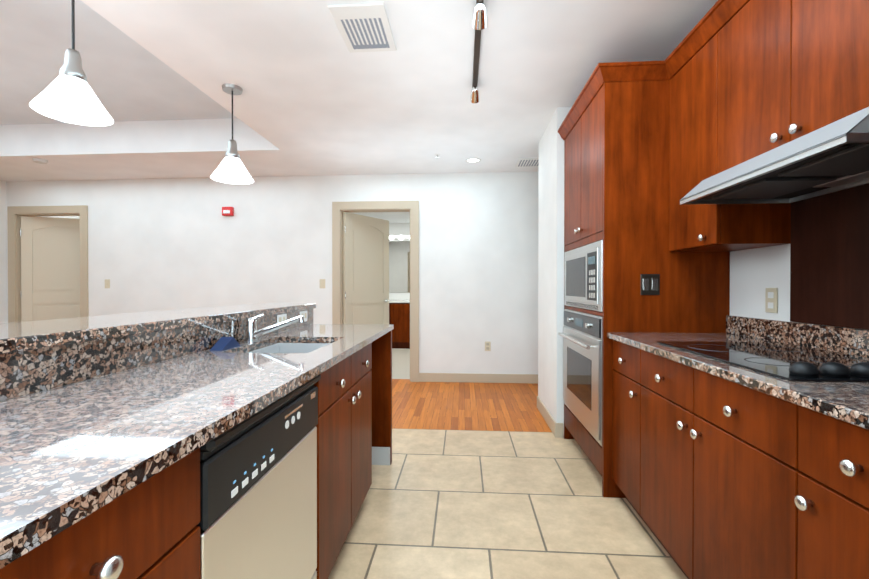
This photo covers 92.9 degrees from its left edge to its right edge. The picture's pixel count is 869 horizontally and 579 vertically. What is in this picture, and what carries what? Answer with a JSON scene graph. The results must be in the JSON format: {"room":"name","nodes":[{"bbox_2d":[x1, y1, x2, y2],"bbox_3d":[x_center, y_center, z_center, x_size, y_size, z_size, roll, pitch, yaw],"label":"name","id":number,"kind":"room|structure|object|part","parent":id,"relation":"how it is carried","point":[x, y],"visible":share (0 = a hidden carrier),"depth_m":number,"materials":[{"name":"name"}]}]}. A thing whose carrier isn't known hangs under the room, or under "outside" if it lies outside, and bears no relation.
{"room":"kitchen","nodes":[
{"label":"kitchen","id":0,"kind":"room"},
{"bbox_2d":[0,180,7,322],"bbox_3d":[-5.898,-0.291,2.472,0.120,2.880,9.440,0,0,4],"label":"wall","id":1,"kind":"structure","parent":0,"point":[3,194],"depth_m":5.40,"materials":[{"name":"paint"}]},
{"bbox_2d":[4,171,535,373],"bbox_3d":[-1.654,-0.145,5.227,7.970,2.550,0.125,0,0,4],"label":"wall","id":2,"kind":"structure","parent":0,"point":[492,257],"depth_m":5.16,"materials":[{"name":"paint"}]},
{"bbox_2d":[7,205,88,322],"bbox_3d":[-5.042,0.020,5.449,1.104,2.217,0.140,0,0,4],"label":"door frame","id":3,"kind":"structure","parent":2,"relation":"attached to","point":[15,214],"depth_m":5.40,"materials":[{"name":"beige wood"}]},
{"bbox_2d":[20,216,79,321],"bbox_3d":[-5.071,0.072,5.655,0.787,2.095,0.470,0,0,4],"label":"door","id":4,"kind":"structure","parent":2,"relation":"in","point":[50,267],"depth_m":5.58,"materials":[{"name":"beige wood"}]},
{"bbox_2d":[105,279,109,287],"bbox_3d":[-4.233,-0.073,5.337,0.072,0.115,0.012,0,0,4],"label":"switch plate","id":5,"kind":"object","parent":2,"relation":"attached to","point":[107,283],"depth_m":5.34,"materials":[{"name":"beige plastic"}]},
{"bbox_2d":[222,207,233,215],"bbox_3d":[-2.605,-0.985,5.199,0.135,0.110,0.052,0,0,4],"label":"fire alarm","id":6,"kind":"object","parent":2,"relation":"attached to","point":[227,211],"visible":1,"depth_m":5.18,"materials":[{"name":"red plastic"}]},
{"bbox_2d":[320,279,324,287],"bbox_3d":[-1.398,-0.072,5.142,0.072,0.115,0.012,0,0,4],"label":"switch plate","id":7,"kind":"object","parent":2,"relation":"attached to","point":[322,281],"depth_m":5.14,"materials":[{"name":"beige plastic"}]},
{"bbox_2d":[343,212,388,323],"bbox_3d":[-0.889,0.072,5.528,0.470,2.095,0.760,0,0,4],"label":"door","id":8,"kind":"structure","parent":2,"relation":"in","point":[365,269],"depth_m":5.48,"materials":[{"name":"beige wood"}]},
{"bbox_2d":[332,201,418,381],"bbox_3d":[-0.725,0.022,5.152,1.079,2.217,0.140,0,0,4],"label":"door frame","id":9,"kind":"structure","parent":2,"relation":"attached to","point":[338,208],"depth_m":5.07,"materials":[{"name":"beige wood"}]},
{"bbox_2d":[389,235,409,239],"bbox_3d":[-0.560,-1.030,8.234,0.800,0.100,0.159,0,0,4],"label":"vanity light","id":10,"kind":"object","parent":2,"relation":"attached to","point":[399,237],"visible":0.58,"depth_m":8.23,"materials":[{"name":"white glass"}]},
{"bbox_2d":[389,241,409,291],"bbox_3d":[-0.555,-0.456,8.310,1.300,1.030,0.014,0,0,4],"label":"bathroom mirror","id":11,"kind":"object","parent":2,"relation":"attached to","point":[399,266],"visible":0.29,"depth_m":8.31,"materials":[{"name":"white mirror"}]},
{"bbox_2d":[419,373,537,383],"bbox_3d":[1.003,1.077,4.984,2.395,0.110,0.014,0,0,4],"label":"baseboard","id":12,"kind":"structure","parent":2,"relation":"attached to","point":[423,377],"depth_m":5.01,"materials":[{"name":"beige wood"}]},
{"bbox_2d":[485,342,490,350],"bbox_3d":[0.646,0.689,5.008,0.070,0.115,0.008,0,0,4],"label":"outlet","id":13,"kind":"object","parent":2,"relation":"attached to","point":[487,346],"visible":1,"depth_m":5.00,"materials":[{"name":"beige plastic"}]},
{"bbox_2d":[0,0,717,222],"bbox_3d":[-1.868,-1.570,2.988,8.090,0.530,11.040,0,0,4],"label":"ceiling","id":14,"kind":"structure","parent":0,"point":[316,97],"depth_m":2.96,"materials":[{"name":"paint"}]},
{"bbox_2d":[32,158,47,163],"bbox_3d":[-4.301,-1.400,4.503,0.130,0.030,0.130,0,0,4],"label":"smoke detector","id":15,"kind":"object","parent":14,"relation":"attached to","point":[39,160],"visible":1,"depth_m":4.47,"materials":[{"name":"grey plastic"}]},
{"bbox_2d":[29,0,113,125],"bbox_3d":[-1.565,-1.078,1.788,0.276,0.637,0.276,0,0,4],"label":"pendant light","id":16,"kind":"object","parent":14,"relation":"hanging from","point":[68,95],"visible":1,"depth_m":1.77,"materials":[{"name":"silver metal"}]},
{"bbox_2d":[210,83,253,183],"bbox_3d":[-1.409,-1.085,2.879,0.276,0.637,0.276,0,0,4],"label":"pendant light","id":17,"kind":"object","parent":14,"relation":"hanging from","point":[231,169],"visible":1,"depth_m":2.85,"materials":[{"name":"silver metal"}]},
{"bbox_2d":[328,2,396,52],"bbox_3d":[-0.372,-1.393,2.215,0.280,0.013,0.400,0,0,4],"label":"ceiling vent","id":18,"kind":"object","parent":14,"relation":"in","point":[364,27],"visible":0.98,"depth_m":2.18,"materials":[{"name":"white plastic"}]},
{"bbox_2d":[465,158,480,162],"bbox_3d":[0.424,-1.412,4.515,0.170,0.006,0.170,0,0,4],"label":"recessed light","id":19,"kind":"object","parent":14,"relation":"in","point":[472,160],"visible":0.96,"depth_m":4.52,"materials":[{"name":"white plastic"}]},
{"bbox_2d":[470,0,485,102],"bbox_3d":[0.222,-1.333,2.034,0.066,0.129,1.680,0,0,4],"label":"track light","id":20,"kind":"object","parent":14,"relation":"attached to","point":[479,22],"visible":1,"depth_m":2.29,"materials":[{"name":"brown metal"}]},
{"bbox_2d":[515,158,538,166],"bbox_3d":[1.054,-1.410,4.592,0.280,0.010,0.300,0,0,4],"label":"ceiling vent","id":21,"kind":"object","parent":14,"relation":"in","point":[527,162],"visible":0.85,"depth_m":4.57,"materials":[{"name":"white plastic"}]},
{"bbox_2d":[392,348,409,378],"bbox_3d":[-2.447,1.143,6.964,6.390,0.050,3.223,0,0,4],"label":"floor","id":22,"kind":"structure","parent":0,"point":[400,363],"depth_m":6.26,"materials":[{"name":"beige tile"}]},
{"bbox_2d":[389,304,409,347],"bbox_3d":[-0.574,0.681,8.039,1.500,0.860,0.563,0,0,4],"label":"bathroom vanity","id":23,"kind":"object","parent":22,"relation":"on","point":[399,314],"depth_m":7.76,"materials":[{"name":"brown wood"}]},
{"bbox_2d":[389,300,409,303],"bbox_3d":[-0.574,0.230,8.030,1.540,0.039,0.575,0,0,4],"label":"countertop","id":24,"kind":"structure","parent":23,"relation":"on","point":[390,301],"depth_m":7.76,"materials":[{"name":"white stone"}]},
{"bbox_2d":[392,379,551,431],"bbox_3d":[-1.979,1.181,1.459,8.100,0.050,7.697,0,0,4],"label":"floor","id":25,"kind":"structure","parent":0,"point":[468,406],"depth_m":4.02,"materials":[{"name":"orange wood"}]},
{"bbox_2d":[328,429,687,578],"bbox_3d":[0.315,1.188,0.396,2.584,0.050,5.890,0,0,4],"label":"floor","id":26,"kind":"structure","parent":0,"point":[455,504],"depth_m":2.08,"materials":[{"name":"beige tile"}]},
{"bbox_2d":[0,447,200,578],"bbox_3d":[-0.709,0.720,0.568,0.513,0.884,0.454,0,0,4],"label":"base cabinet","id":27,"kind":"object","parent":26,"relation":"on","point":[148,529],"depth_m":0.62,"materials":[{"name":"brown wood"}]},
{"bbox_2d":[0,303,393,568],"bbox_3d":[-0.865,0.189,1.222,0.975,0.167,3.190,0,0,4],"label":"countertop","id":28,"kind":"structure","parent":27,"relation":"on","point":[73,451],"depth_m":0.94,"materials":[{"name":"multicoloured stone"}]},
{"bbox_2d":[210,337,240,350],"bbox_3d":[-0.851,0.217,1.682,0.050,0.044,0.140,0,0,4],"label":"sponge caddy","id":29,"kind":"object","parent":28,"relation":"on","point":[223,343],"visible":0.91,"depth_m":1.66,"materials":[{"name":"blue plastic"}]},
{"bbox_2d":[244,314,304,341],"bbox_3d":[-0.724,0.174,1.874,0.293,0.127,0.075,0,0,4],"label":"faucet","id":30,"kind":"object","parent":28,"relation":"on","point":[253,333],"visible":1,"depth_m":1.86,"materials":[{"name":"silver metal"}]},
{"bbox_2d":[277,314,286,322],"bbox_3d":[-0.846,0.172,2.287,0.005,0.068,0.116,0,0,4],"label":"outlet","id":31,"kind":"object","parent":28,"relation":"in","point":[281,317],"depth_m":2.28,"materials":[{"name":"white plastic"}]},
{"bbox_2d":[247,343,329,352],"bbox_3d":[-0.631,0.364,1.813,0.336,0.190,0.496,0,0,4],"label":"sink","id":32,"kind":"object","parent":28,"relation":"in","point":[292,348],"depth_m":2.06,"materials":[{"name":"silver metal"}]},
{"bbox_2d":[300,311,306,322],"bbox_3d":[-0.824,0.170,2.603,0.005,0.068,0.116,0,0,4],"label":"outlet","id":33,"kind":"object","parent":28,"relation":"in","point":[304,313],"depth_m":2.61,"materials":[{"name":"white plastic"}]},
{"bbox_2d":[196,374,320,578],"bbox_3d":[-0.654,0.717,1.106,0.511,0.883,0.612,0,0,4],"label":"dishwasher","id":34,"kind":"object","parent":26,"relation":"on","point":[258,494],"visible":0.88,"depth_m":1.02,"materials":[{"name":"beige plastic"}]},
{"bbox_2d":[612,340,635,510],"bbox_3d":[1.275,0.710,2.074,0.617,0.884,0.363,0,0,4],"label":"base cabinet","id":35,"kind":"object","parent":26,"relation":"on","point":[624,355],"depth_m":2.10,"materials":[{"name":"brown wood"}]},
{"bbox_2d":[564,80,729,497],"bbox_3d":[1.279,0.002,2.698,0.694,2.290,0.907,0,0,4],"label":"tall cabinet","id":36,"kind":"object","parent":26,"relation":"on","point":[616,168],"depth_m":2.26,"materials":[{"name":"brown wood"}]},
{"bbox_2d":[558,309,602,445],"bbox_3d":[1.222,0.513,2.710,0.646,0.724,0.850,0,0,4],"label":"wall oven","id":37,"kind":"object","parent":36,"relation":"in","point":[582,334],"visible":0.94,"depth_m":2.58,"materials":[{"name":"silver metal"}]},
{"bbox_2d":[564,240,602,311],"bbox_3d":[1.207,-0.079,2.707,0.514,0.404,0.850,0,0,4],"label":"built-in microwave","id":38,"kind":"object","parent":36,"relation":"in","point":[583,277],"visible":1,"depth_m":2.59,"materials":[{"name":"silver metal"}]},
{"bbox_3d":[1.179,-0.027,2.255,0.100,0.115,0.009,0,0,4],"label":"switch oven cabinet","id":39,"kind":"part","parent":36,"relation":"part of","materials":[{"name":"black plastic"}]},
{"bbox_2d":[558,0,749,139],"bbox_3d":[1.070,-1.178,1.937,0.410,0.082,2.533,0,0,4],"label":"crown molding","id":40,"kind":"structure","parent":36,"relation":"on","point":[713,21],"depth_m":2.21,"materials":[{"name":"brown wood"}]},
{"bbox_2d":[636,348,783,578],"bbox_3d":[1.231,0.714,1.446,0.617,0.884,0.897,0,0,4],"label":"base cabinet","id":41,"kind":"object","parent":26,"relation":"on","point":[714,477],"depth_m":1.38,"materials":[{"name":"brown wood"}]},
{"bbox_2d":[607,315,868,429],"bbox_3d":[1.218,0.207,1.462,0.647,0.127,1.586,0,0,4],"label":"countertop","id":42,"kind":"structure","parent":41,"relation":"on","point":[848,402],"depth_m":1.49,"materials":[{"name":"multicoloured stone"}]},
{"bbox_2d":[657,341,868,381],"bbox_3d":[1.228,0.219,1.454,0.520,0.042,0.760,0,0,4],"label":"cooktop","id":43,"kind":"object","parent":42,"relation":"in","point":[790,362],"visible":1,"depth_m":1.38,"materials":[{"name":"black glass"}]},
{"bbox_2d":[784,400,868,578],"bbox_3d":[1.190,0.718,0.835,0.617,0.884,0.326,0,0,4],"label":"base cabinet","id":44,"kind":"object","parent":26,"relation":"on","point":[826,458],"depth_m":0.94,"materials":[{"name":"brown wood"}]},
{"bbox_2d":[536,107,571,436],"bbox_3d":[1.319,-0.133,3.565,0.690,2.550,0.790,0,0,4],"label":"wall","id":45,"kind":"structure","parent":0,"point":[550,175],"depth_m":3.39,"materials":[{"name":"paint"}]},
{"bbox_2d":[537,396,558,437],"bbox_3d":[0.967,1.086,3.586,0.014,0.110,0.794,0,0,4],"label":"baseboard","id":46,"kind":"structure","parent":45,"relation":"attached to","point":[556,429],"depth_m":3.44,"materials":[{"name":"beige wood"}]},
{"bbox_2d":[679,107,868,204],"bbox_3d":[1.292,-0.429,1.419,0.468,0.110,0.797,0,0,4],"label":"range hood","id":47,"kind":"object","parent":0,"point":[830,158],"visible":1,"depth_m":1.37,"materials":[{"name":"silver metal"}]},
{"bbox_2d":[729,244,864,329],"bbox_3d":[1.548,-0.113,0.648,0.120,2.550,6.580,0,0,4],"label":"wall","id":48,"kind":"structure","parent":0,"point":[752,271],"depth_m":2.01,"materials":[{"name":"paint"}]},
{"bbox_2d":[669,34,800,251],"bbox_3d":[1.421,-0.670,2.023,0.319,0.935,0.425,0,0,4],"label":"upper cabinet","id":49,"kind":"object","parent":48,"relation":"attached to","point":[693,90],"depth_m":1.93,"materials":[{"name":"brown wood"}]},
{"bbox_2d":[765,288,777,312],"bbox_3d":[1.570,0.050,1.924,0.008,0.116,0.072,0,0,4],"label":"outlet","id":50,"kind":"object","parent":48,"relation":"in","point":[771,300],"visible":1,"depth_m":1.92,"materials":[{"name":"beige plastic"}]},
{"bbox_2d":[717,0,868,173],"bbox_3d":[1.379,-0.809,1.401,0.319,0.648,0.819,0,0,4],"label":"upper cabinet","id":51,"kind":"object","parent":48,"relation":"attached to","point":[750,79],"depth_m":1.44,"materials":[{"name":"brown wood"}]}
]}

